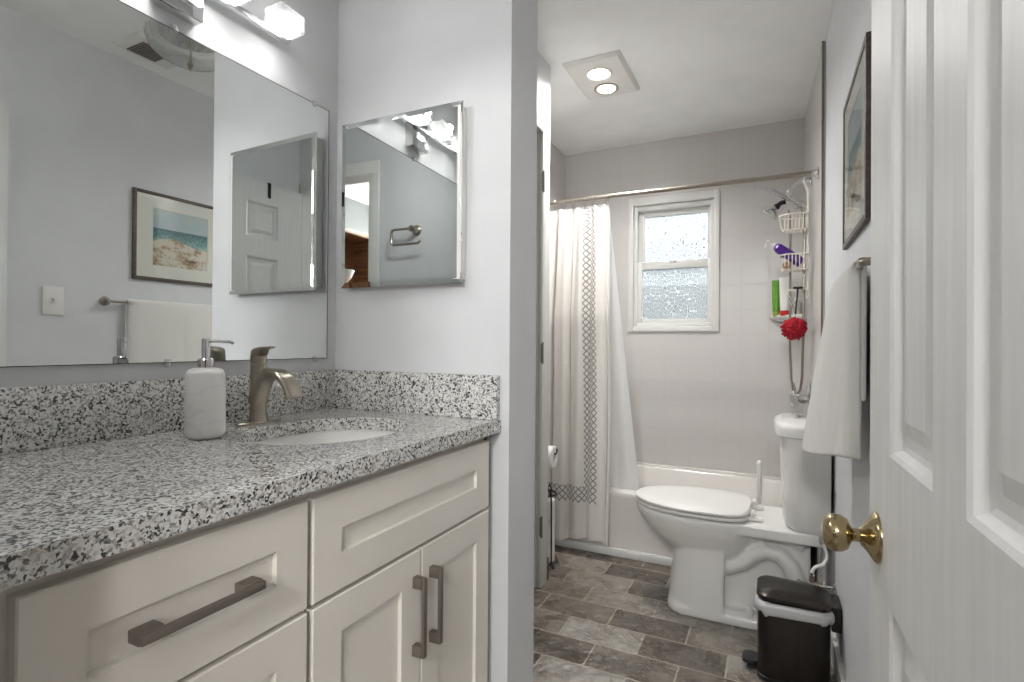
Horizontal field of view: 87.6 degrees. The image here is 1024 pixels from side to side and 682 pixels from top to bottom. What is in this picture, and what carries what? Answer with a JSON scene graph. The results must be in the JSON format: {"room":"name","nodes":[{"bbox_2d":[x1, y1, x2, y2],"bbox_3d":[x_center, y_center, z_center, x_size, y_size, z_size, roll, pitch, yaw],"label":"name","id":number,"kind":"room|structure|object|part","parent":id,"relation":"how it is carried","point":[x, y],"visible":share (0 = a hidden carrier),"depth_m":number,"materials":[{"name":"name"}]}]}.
{"room":"bathroom","nodes":[
{"label":"bathroom","id":0,"kind":"room"},
{"bbox_2d":[0,0,337,387],"bbox_3d":[-0.926,-0.105,1.212,0.167,2.449,1.256,0,0,26],"label":"wall","id":1,"kind":"structure","parent":0,"point":[307,67],"depth_m":1.51,"materials":[{"name":"paint"}]},
{"bbox_2d":[0,0,328,367],"bbox_3d":[-0.823,-0.343,1.217,0.011,0.809,1.075,0,0,26],"label":"wall mirror","id":2,"kind":"object","parent":1,"relation":"attached to","point":[161,194],"visible":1,"depth_m":1.20,"materials":[{"name":"silver mirror"}]},
{"bbox_2d":[0,370,334,454],"bbox_3d":[-0.821,0.149,1.214,0.020,0.122,1.113,0,0,26],"label":"backsplash","id":3,"kind":"structure","parent":1,"relation":"attached to","point":[32,418],"depth_m":1.14,"materials":[{"name":"stone"}]},
{"bbox_2d":[149,0,304,44],"bbox_3d":[-0.750,-0.836,1.239,0.120,0.127,0.600,0,0,26],"label":"vanity light","id":4,"kind":"object","parent":1,"relation":"attached to","point":[284,26],"visible":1,"depth_m":1.41,"materials":[{"name":"white glass"}]},
{"bbox_3d":[-0.788,-0.831,1.256,0.036,0.117,0.108,0,0,26],"label":"wall plate","id":5,"kind":"part","parent":4,"relation":"part of","materials":[{"name":"silver metal"}]},
{"bbox_3d":[-0.690,-0.871,1.303,0.069,0.056,0.088,0,0,26],"label":"lamp shade","id":6,"kind":"part","parent":4,"relation":"part of","materials":[{"name":"white glass"}]},
{"bbox_3d":[-0.617,-0.869,1.451,0.069,0.056,0.088,0,0,26],"label":"lamp shade","id":7,"kind":"part","parent":4,"relation":"part of","materials":[{"name":"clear glass"}]},
{"bbox_2d":[335,0,537,681],"bbox_3d":[-0.326,-0.099,1.715,0.800,2.449,0.176,0,0,26],"label":"wall partition","id":8,"kind":"structure","parent":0,"point":[395,56],"depth_m":1.54,"materials":[{"name":"paint"}]},
{"bbox_2d":[341,100,466,288],"bbox_3d":[-0.330,-0.420,1.597,0.438,0.513,0.043,0,0,26],"label":"medicine cabinet","id":9,"kind":"object","parent":8,"relation":"attached to","point":[404,174],"visible":1,"depth_m":1.57,"materials":[{"name":"silver mirror"}]},
{"bbox_2d":[537,51,550,586],"bbox_3d":[-0.234,-0.095,2.264,0.480,2.449,0.890,0,0,26],"label":"wall","id":10,"kind":"structure","parent":0,"point":[543,68],"depth_m":2.50,"materials":[{"name":"paint"}]},
{"bbox_2d":[534,134,544,585],"bbox_3d":[-0.035,0.083,2.155,0.069,2.075,0.687,0,0,26],"label":"door","id":11,"kind":"structure","parent":10,"relation":"in","point":[543,172],"depth_m":2.44,"materials":[{"name":"paint"}]},
{"bbox_2d":[534,117,549,587],"bbox_3d":[-0.078,0.062,2.168,0.146,2.135,0.833,0,0,26],"label":"trim","id":12,"kind":"structure","parent":10,"relation":"attached to","point":[542,197],"depth_m":2.45,"materials":[{"name":"paint"}]},
{"bbox_2d":[547,557,548,579],"bbox_3d":[0.165,1.083,2.533,0.008,0.100,0.037,0,0,26],"label":"baseboard","id":13,"kind":"structure","parent":10,"relation":"attached to","point":[547,557],"depth_m":2.54,"materials":[{"name":"white wood"}]},
{"bbox_2d":[550,142,564,210],"bbox_3d":[0.105,-0.088,3.361,0.120,2.449,1.378,0,0,26],"label":"wall","id":14,"kind":"structure","parent":0,"point":[557,158],"depth_m":3.62,"materials":[{"name":"paint"}]},
{"bbox_2d":[533,545,834,681],"bbox_3d":[-0.113,1.148,0.687,3.600,0.050,6.350,0,0,26],"label":"floor","id":15,"kind":"structure","parent":0,"point":[598,617],"depth_m":2.07,"materials":[{"name":"tile"}]},
{"bbox_2d":[0,437,488,681],"bbox_3d":[-0.553,0.683,1.081,0.621,0.877,1.118,0,0,26],"label":"vanity cabinet","id":16,"kind":"object","parent":15,"relation":"on","point":[381,575],"visible":0.99,"depth_m":0.87,"materials":[{"name":"paint"}]},
{"bbox_3d":[-0.429,0.352,0.716,0.020,0.177,0.379,0,0,26],"label":"drawer","id":17,"kind":"part","parent":16,"relation":"part of","materials":[{"name":"paint"}]},
{"bbox_3d":[-0.407,0.353,0.705,0.030,0.016,0.170,0,0,26],"label":"handle","id":18,"kind":"part","parent":16,"relation":"part of","materials":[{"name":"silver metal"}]},
{"bbox_3d":[-0.431,0.587,0.715,0.020,0.277,0.379,0,0,26],"label":"drawer","id":19,"kind":"part","parent":16,"relation":"part of","materials":[{"name":"paint"}]},
{"bbox_2d":[0,369,500,589],"bbox_3d":[-0.552,0.167,1.093,0.609,0.155,1.133,0,0,26],"label":"countertop","id":20,"kind":"structure","parent":16,"relation":"on","point":[89,472],"depth_m":1.00,"materials":[{"name":"grey stone"}]},
{"bbox_2d":[184,338,234,439],"bbox_3d":[-0.666,0.103,1.164,0.088,0.216,0.079,0,0,26],"label":"soap dispenser","id":21,"kind":"object","parent":20,"relation":"on","point":[204,385],"visible":1,"depth_m":1.14,"materials":[{"name":"white ceramic"}]},
{"bbox_2d":[184,367,225,439],"bbox_3d":[-0.670,0.134,1.165,0.079,0.152,0.079,0,0,26],"label":"bottle","id":22,"kind":"object","parent":21,"relation":"on","point":[204,387],"depth_m":1.13,"materials":[{"name":"white ceramic"}]},
{"bbox_2d":[235,346,302,425],"bbox_3d":[-0.605,0.113,1.353,0.163,0.198,0.128,0,0,26],"label":"faucet","id":23,"kind":"object","parent":20,"relation":"on","point":[262,378],"visible":1,"depth_m":1.36,"materials":[{"name":"silver metal"}]},
{"bbox_3d":[-0.655,0.208,1.377,0.052,0.006,0.128,0,0,26],"label":"deck plate","id":24,"kind":"part","parent":23,"relation":"part of","materials":[{"name":"silver metal"}]},
{"bbox_3d":[-0.641,0.036,1.372,0.068,0.046,0.040,0,0,26],"label":"lever","id":25,"kind":"part","parent":23,"relation":"part of","materials":[{"name":"silver metal"}]},
{"bbox_3d":[-0.603,0.118,1.353,0.160,0.098,0.050,0,0,26],"label":"spout","id":26,"kind":"part","parent":23,"relation":"part of","materials":[{"name":"silver metal"}]},
{"bbox_2d":[254,429,395,444],"bbox_3d":[-0.442,0.324,1.290,0.384,0.154,0.456,0,0,26],"label":"sink basin","id":27,"kind":"object","parent":20,"relation":"in","point":[321,437],"visible":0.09,"depth_m":1.46,"materials":[{"name":"white ceramic"}]},
{"bbox_3d":[-0.276,0.732,1.030,0.020,0.562,0.304,0,0,26],"label":"door","id":28,"kind":"part","parent":16,"relation":"part of","materials":[{"name":"paint"}]},
{"bbox_3d":[-0.206,0.356,1.171,0.020,0.177,0.612,0,0,26],"label":"false drawer","id":29,"kind":"part","parent":16,"relation":"part of","materials":[{"name":"paint"}]},
{"bbox_3d":[-0.196,0.587,1.136,0.030,0.168,0.016,0,0,26],"label":"handle","id":30,"kind":"part","parent":16,"relation":"part of","materials":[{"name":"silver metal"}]},
{"bbox_3d":[-0.169,0.588,1.191,0.030,0.168,0.016,0,0,26],"label":"handle","id":31,"kind":"part","parent":16,"relation":"part of","materials":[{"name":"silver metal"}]},
{"bbox_3d":[-0.140,0.734,1.307,0.020,0.562,0.304,0,0,26],"label":"door","id":32,"kind":"part","parent":16,"relation":"part of","materials":[{"name":"paint"}]},
{"bbox_2d":[548,449,557,568],"bbox_3d":[0.165,0.824,2.726,0.160,0.617,0.164,0,0,26],"label":"toilet paper stand","id":33,"kind":"object","parent":15,"relation":"on","point":[550,490],"visible":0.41,"depth_m":2.66,"materials":[{"name":"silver metal"}]},
{"bbox_2d":[548,539,554,561],"bbox_3d":[0.163,1.056,2.714,0.108,0.100,0.108,0,0,26],"label":"toilet paper roll","id":34,"kind":"object","parent":33,"relation":"in","point":[553,541],"visible":0.19,"depth_m":2.68,"materials":[{"name":"white paper"}]},
{"bbox_2d":[548,519,554,541],"bbox_3d":[0.164,0.954,2.715,0.108,0.100,0.108,0,0,26],"label":"toilet paper roll","id":35,"kind":"object","parent":34,"relation":"on","point":[553,521],"visible":0.23,"depth_m":2.67,"materials":[{"name":"white paper"}]},
{"bbox_2d":[548,497,554,520],"bbox_3d":[0.164,0.852,2.715,0.108,0.100,0.108,0,0,26],"label":"toilet paper roll","id":36,"kind":"object","parent":35,"relation":"on","point":[553,499],"visible":0.28,"depth_m":2.68,"materials":[{"name":"white paper"}]},
{"bbox_2d":[548,446,557,467],"bbox_3d":[0.170,0.586,2.715,0.100,0.108,0.108,0,0,26],"label":"toilet paper roll","id":37,"kind":"object","parent":33,"relation":"on","point":[552,459],"visible":0.4,"depth_m":2.68,"materials":[{"name":"white paper"}]},
{"bbox_3d":[0.161,0.649,2.699,0.138,0.269,0.044,0,0,26],"label":"hook arm","id":38,"kind":"part","parent":33,"relation":"part of","materials":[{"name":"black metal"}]},
{"bbox_2d":[566,462,781,557],"bbox_3d":[0.861,0.967,3.091,1.480,0.347,0.740,0,0,26],"label":"bathtub","id":39,"kind":"object","parent":15,"relation":"on","point":[628,529],"visible":0.06,"depth_m":3.08,"materials":[{"name":"ceramic"}]},
{"bbox_2d":[555,539,671,565],"bbox_3d":[0.703,1.115,2.743,1.509,0.045,0.015,0,0,26],"label":"trim","id":40,"kind":"structure","parent":39,"relation":"attached to","point":[624,553],"depth_m":2.81,"materials":[{"name":"paint"}]},
{"bbox_2d":[636,413,830,630],"bbox_3d":[0.910,0.722,2.282,0.756,0.831,0.424,0,0,26],"label":"toilet","id":41,"kind":"object","parent":15,"relation":"on","point":[722,541],"visible":0.89,"depth_m":2.15,"materials":[{"name":"white ceramic"}]},
{"bbox_3d":[0.788,0.711,2.342,0.478,0.014,0.374,0,0,26],"label":"seat","id":42,"kind":"part","parent":41,"relation":"part of","materials":[{"name":"white plastic"}]},
{"bbox_3d":[0.787,0.690,2.343,0.481,0.020,0.380,0,0,26],"label":"lid","id":43,"kind":"part","parent":41,"relation":"part of","materials":[{"name":"white plastic"}]},
{"bbox_3d":[0.911,0.931,2.280,0.748,0.413,0.371,0,0,26],"label":"bowl","id":44,"kind":"part","parent":41,"relation":"part of","materials":[{"name":"white ceramic"}]},
{"bbox_3d":[1.166,0.342,2.159,0.191,0.053,0.424,0,0,26],"label":"tank lid","id":45,"kind":"part","parent":41,"relation":"part of","materials":[{"name":"white ceramic"}]},
{"bbox_3d":[1.173,0.546,2.155,0.170,0.355,0.388,0,0,26],"label":"tank","id":46,"kind":"part","parent":41,"relation":"part of","materials":[{"name":"white ceramic"}]},
{"bbox_2d":[756,461,761,503],"bbox_3d":[1.135,0.844,2.450,0.100,0.589,0.100,0,0,26],"label":"toilet brush","id":47,"kind":"object","parent":15,"relation":"on","point":[758,463],"visible":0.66,"depth_m":2.44,"materials":[{"name":"white plastic"}]},
{"bbox_2d":[742,575,841,681],"bbox_3d":[0.948,0.986,1.821,0.295,0.296,0.192,0,0,26],"label":"bin","id":48,"kind":"object","parent":15,"relation":"on","point":[796,620],"visible":1,"depth_m":1.75,"materials":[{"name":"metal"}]},
{"bbox_3d":[0.957,0.854,1.818,0.223,0.030,0.180,0,0,26],"label":"lid","id":49,"kind":"part","parent":48,"relation":"part of","materials":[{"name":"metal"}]},
{"bbox_2d":[565,118,804,476],"bbox_3d":[1.119,-0.080,3.494,1.583,2.449,0.184,0,0,26],"label":"wall","id":50,"kind":"structure","parent":0,"point":[712,400],"depth_m":3.30,"materials":[{"name":"tile"}]},
{"bbox_2d":[628,189,719,331],"bbox_3d":[1.057,-0.501,3.485,0.568,0.881,0.140,0,0,26],"label":"window","id":51,"kind":"structure","parent":50,"relation":"in","point":[684,204],"depth_m":3.46,"materials":[{"name":"paint"}]},
{"bbox_3d":[1.055,-0.314,3.462,0.502,0.412,0.033,0,0,26],"label":"sash","id":52,"kind":"part","parent":51,"relation":"part of","materials":[{"name":"paint"}]},
{"bbox_3d":[1.073,-0.678,3.495,0.478,0.365,0.030,0,0,26],"label":"sash","id":53,"kind":"part","parent":51,"relation":"part of","materials":[{"name":"glass"}]},
{"bbox_3d":[1.052,-0.306,3.462,0.416,0.332,0.005,0,0,26],"label":"pane","id":54,"kind":"part","parent":51,"relation":"part of","materials":[{"name":"clear glass"}]},
{"bbox_3d":[1.073,-0.672,3.495,0.402,0.309,0.005,0,0,26],"label":"pane","id":55,"kind":"part","parent":51,"relation":"part of","materials":[{"name":"clear glass"}]},
{"bbox_2d":[769,314,805,322],"bbox_3d":[1.581,-0.130,3.070,0.184,0.040,0.166,0,0,26],"label":"soap shelf","id":56,"kind":"object","parent":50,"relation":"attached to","point":[778,318],"visible":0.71,"depth_m":3.05,"materials":[{"name":"white ceramic"}]},
{"bbox_2d":[772,280,779,315],"bbox_3d":[1.532,-0.248,3.093,0.041,0.208,0.039,0,0,-9],"label":"tube","id":57,"kind":"object","parent":56,"relation":"on","point":[775,283],"visible":0.94,"depth_m":3.08,"materials":[{"name":"plastic"}]},
{"bbox_2d":[779,277,788,315],"bbox_3d":[1.558,-0.254,3.047,0.048,0.222,0.048,0,0,-22],"label":"tube","id":58,"kind":"object","parent":56,"relation":"on","point":[783,281],"visible":0.77,"depth_m":3.04,"materials":[{"name":"plastic"}]},
{"bbox_2d":[792,297,801,313],"bbox_3d":[1.623,-0.196,3.037,0.048,0.106,0.048,0,0,26],"label":"bottle","id":59,"kind":"object","parent":56,"relation":"on","point":[799,304],"visible":0.56,"depth_m":3.02,"materials":[{"name":"white plastic"}]},
{"bbox_2d":[537,0,832,155],"bbox_3d":[-0.096,-1.351,0.699,3.600,0.050,6.350,0,0,26],"label":"ceiling","id":60,"kind":"structure","parent":0,"point":[698,67],"depth_m":2.50,"materials":[{"name":"paint"}]},
{"bbox_2d":[562,50,639,99],"bbox_3d":[0.450,-1.296,2.647,0.277,0.034,0.402,0,0,26],"label":"recessed light","id":61,"kind":"object","parent":60,"relation":"in","point":[607,74],"visible":1,"depth_m":2.59,"materials":[{"name":"white plastic"}]},
{"bbox_3d":[0.421,-1.295,2.586,0.092,0.031,0.092,0,0,26],"label":"bulb","id":62,"kind":"part","parent":61,"relation":"part of","materials":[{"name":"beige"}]},
{"bbox_3d":[0.484,-1.294,2.737,0.092,0.031,0.092,0,0,26],"label":"bulb","id":63,"kind":"part","parent":61,"relation":"part of","materials":[{"name":"white glass"}]},
{"bbox_2d":[824,0,871,681],"bbox_3d":[1.130,-0.089,1.629,0.210,2.449,3.580,0,0,26],"label":"wall","id":64,"kind":"structure","parent":0,"point":[850,20],"depth_m":1.64,"materials":[{"name":"paint"}]},
{"bbox_2d":[804,41,825,581],"bbox_3d":[1.535,-0.081,2.724,0.038,2.449,0.877,0,0,26],"label":"wall tile","id":65,"kind":"structure","parent":64,"relation":"attached to","point":[813,116],"depth_m":2.58,"materials":[{"name":"white tile"}]},
{"bbox_2d":[550,167,818,204],"bbox_3d":[0.725,-0.777,2.770,1.507,0.060,0.052,0,0,26],"label":"curtain rod","id":66,"kind":"object","parent":65,"relation":"attached to","point":[815,172],"visible":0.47,"depth_m":2.66,"materials":[{"name":"silver metal"}]},
{"bbox_2d":[548,193,609,545],"bbox_3d":[0.284,0.137,2.926,0.548,1.866,0.161,0,0,26],"label":"shower curtain","id":67,"kind":"object","parent":66,"relation":"hanging from","point":[579,253],"visible":0.64,"depth_m":2.85,"materials":[{"name":"fabric"}]},
{"bbox_2d":[550,194,638,490],"bbox_3d":[0.387,0.056,3.001,0.645,1.702,0.164,0,0,26],"label":"curtain liner","id":68,"kind":"object","parent":66,"relation":"hanging from","point":[623,473],"visible":0.21,"depth_m":2.93,"materials":[{"name":"white plastic"}]},
{"bbox_2d":[753,176,811,393],"bbox_3d":[1.410,-0.290,2.792,0.272,1.148,0.096,0,0,26],"label":"shower","id":69,"kind":"object","parent":65,"relation":"attached to","point":[771,212],"visible":0.94,"depth_m":2.76,"materials":[{"name":"silver metal"}]},
{"bbox_2d":[778,177,808,297],"bbox_3d":[1.431,-0.534,2.715,0.134,0.634,0.158,0,0,26],"label":"shower caddy","id":70,"kind":"object","parent":69,"relation":"hanging from","point":[792,230],"visible":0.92,"depth_m":2.66,"materials":[{"name":"white metal"}]},
{"bbox_2d":[764,240,802,266],"bbox_3d":[1.387,-0.450,2.721,0.182,0.146,0.062,0,0,26],"label":"pump bottle","id":71,"kind":"object","parent":70,"relation":"in","point":[780,249],"visible":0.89,"depth_m":2.69,"materials":[{"name":"plastic"}]},
{"bbox_2d":[783,262,789,268],"bbox_3d":[1.391,-0.380,2.707,0.034,0.034,0.090,0,0,26],"label":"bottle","id":72,"kind":"object","parent":70,"relation":"in","point":[786,266],"visible":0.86,"depth_m":2.67,"materials":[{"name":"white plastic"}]},
{"bbox_2d":[778,252,808,271],"bbox_3d":[1.424,-0.395,2.702,0.134,0.082,0.131,0,0,26],"label":"basket","id":73,"kind":"object","parent":70,"relation":"on","point":[806,268],"depth_m":2.66,"materials":[{"name":"white metal"}]},
{"bbox_2d":[779,211,808,233],"bbox_3d":[1.426,-0.595,2.703,0.134,0.082,0.131,0,0,26],"label":"basket","id":74,"kind":"object","parent":70,"relation":"on","point":[793,230],"depth_m":2.67,"materials":[{"name":"white metal"}]},
{"bbox_2d":[786,282,808,294],"bbox_3d":[1.439,-0.261,2.693,0.098,0.059,0.090,0,0,26],"label":"caddy shelf","id":75,"kind":"object","parent":70,"relation":"on","point":[807,285],"depth_m":2.67,"materials":[{"name":"white metal"}]},
{"bbox_2d":[793,286,802,313],"bbox_3d":[1.419,-0.201,2.647,0.043,0.137,0.012,0,0,26],"label":"razor","id":76,"kind":"object","parent":70,"relation":"hanging from","point":[800,287],"visible":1,"depth_m":2.65,"materials":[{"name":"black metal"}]},
{"bbox_3d":[1.414,-0.198,2.650,0.018,0.130,0.008,0,0,26],"label":"handle","id":77,"kind":"part","parent":76,"relation":"part of","materials":[{"name":"black metal"}]},
{"bbox_2d":[780,293,807,340],"bbox_3d":[1.411,-0.122,2.672,0.122,0.242,0.128,0,0,26],"label":"loofah","id":78,"kind":"object","parent":69,"relation":"attached to","point":[793,328],"visible":1,"depth_m":2.64,"materials":[{"name":"red plastic"}]},
{"bbox_3d":[1.396,-0.178,2.674,0.050,0.131,0.009,0,0,6],"label":"cord","id":79,"kind":"part","parent":78,"relation":"part of","materials":[{"name":"white plastic"}]},
{"bbox_3d":[1.479,-0.800,2.756,0.113,0.082,0.030,0,0,26],"label":"shower arm","id":80,"kind":"part","parent":69,"relation":"part of","materials":[{"name":"silver metal"}]},
{"bbox_2d":[790,383,810,411],"bbox_3d":[1.500,0.303,2.781,0.094,0.171,0.170,0,0,26],"label":"shower valve","id":81,"kind":"object","parent":65,"relation":"attached to","point":[795,399],"visible":0.89,"depth_m":2.76,"materials":[{"name":"silver metal"}]},
{"bbox_3d":[1.494,0.285,2.784,0.080,0.136,0.100,0,0,26],"label":"valve handle","id":82,"kind":"part","parent":81,"relation":"part of","materials":[{"name":"silver metal"}]},
{"bbox_3d":[1.535,0.304,2.764,0.016,0.170,0.170,0,0,26],"label":"valve plate","id":83,"kind":"part","parent":81,"relation":"part of","materials":[{"name":"silver metal"}]},
{"bbox_2d":[796,575,836,594],"bbox_3d":[1.088,0.869,1.910,0.124,0.058,0.048,0,0,26],"label":"supply valve","id":84,"kind":"object","parent":64,"relation":"attached to","point":[811,580],"visible":0.66,"depth_m":1.90,"materials":[{"name":"silver metal"}]},
{"bbox_2d":[809,536,828,577],"bbox_3d":[1.117,0.785,1.935,0.104,0.124,0.040,1,0,-39],"label":"supply hose","id":85,"kind":"object","parent":84,"relation":"attached to","point":[820,540],"visible":0.88,"depth_m":1.93,"materials":[{"name":"white plastic"}]},
{"bbox_2d":[821,41,823,334],"bbox_3d":[1.351,-0.249,2.324,0.008,2.119,0.006,0,0,26],"label":"trim","id":86,"kind":"structure","parent":64,"relation":"attached to","point":[822,141],"depth_m":2.32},
{"bbox_2d":[821,582,845,681],"bbox_3d":[0.989,1.087,1.581,0.014,0.095,1.627,0,0,26],"label":"baseboard","id":87,"kind":"structure","parent":64,"relation":"attached to","point":[839,676],"depth_m":1.77,"materials":[{"name":"paint"}]},
{"bbox_2d":[802,260,866,459],"bbox_3d":[0.856,0.074,1.437,0.113,0.517,0.446,0,0,26],"label":"bath towel","id":88,"kind":"object","parent":64,"relation":"attached to","point":[833,420],"visible":0.96,"depth_m":1.29,"materials":[{"name":"white fabric"}]},
{"bbox_2d":[842,31,871,249],"bbox_3d":[0.934,-0.503,1.453,0.012,0.437,0.465,0,0,26],"label":"framed picture","id":89,"kind":"object","parent":64,"relation":"attached to","point":[857,108],"visible":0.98,"depth_m":1.39,"materials":[{"name":"brown wood"}]},
{"bbox_2d":[849,86,861,214],"bbox_3d":[0.935,-0.503,1.452,0.002,0.285,0.285,0,0,26],"label":"art print","id":90,"kind":"object","parent":89,"relation":"attached to","point":[855,115],"depth_m":1.44},
{"bbox_2d":[855,257,870,269],"bbox_3d":[0.892,-0.169,1.398,0.041,0.044,0.601,0,0,26],"label":"towel bar","id":91,"kind":"object","parent":64,"relation":"attached to","point":[864,261],"visible":0.23,"depth_m":1.15,"materials":[{"name":"silver metal"}]},
{"bbox_3d":[0.769,-0.171,1.148,0.041,0.044,0.044,0,0,26],"label":"post","id":92,"kind":"part","parent":91,"relation":"part of","materials":[{"name":"silver metal"}]},
{"bbox_3d":[-0.422,-0.106,0.331,1.850,2.449,0.120,0,0,26],"label":"wall","id":93,"kind":"structure","parent":0,"visible":0},
{"bbox_2d":[821,0,1023,681],"bbox_3d":[0.378,0.099,0.479,0.106,2.035,0.802,0,0,25],"label":"door","id":94,"kind":"structure","parent":93,"relation":"in","point":[942,535],"depth_m":0.50,"materials":[{"name":"paint"}]},
{"bbox_3d":[0.493,0.287,0.798,0.051,0.055,0.055,0,0,25],"label":"knob","id":95,"kind":"part","parent":94,"relation":"part of","materials":[{"name":"gold metal"}]},
{"label":"outside","id":96,"kind":"structure","parent":0,"visible":0},
{"bbox_2d":[643,284,707,318],"bbox_3d":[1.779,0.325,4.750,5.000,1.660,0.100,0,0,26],"label":"window pane","id":97,"kind":"structure","parent":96,"point":[651,291],"depth_m":4.84,"materials":[{"name":"glass"}]}
]}

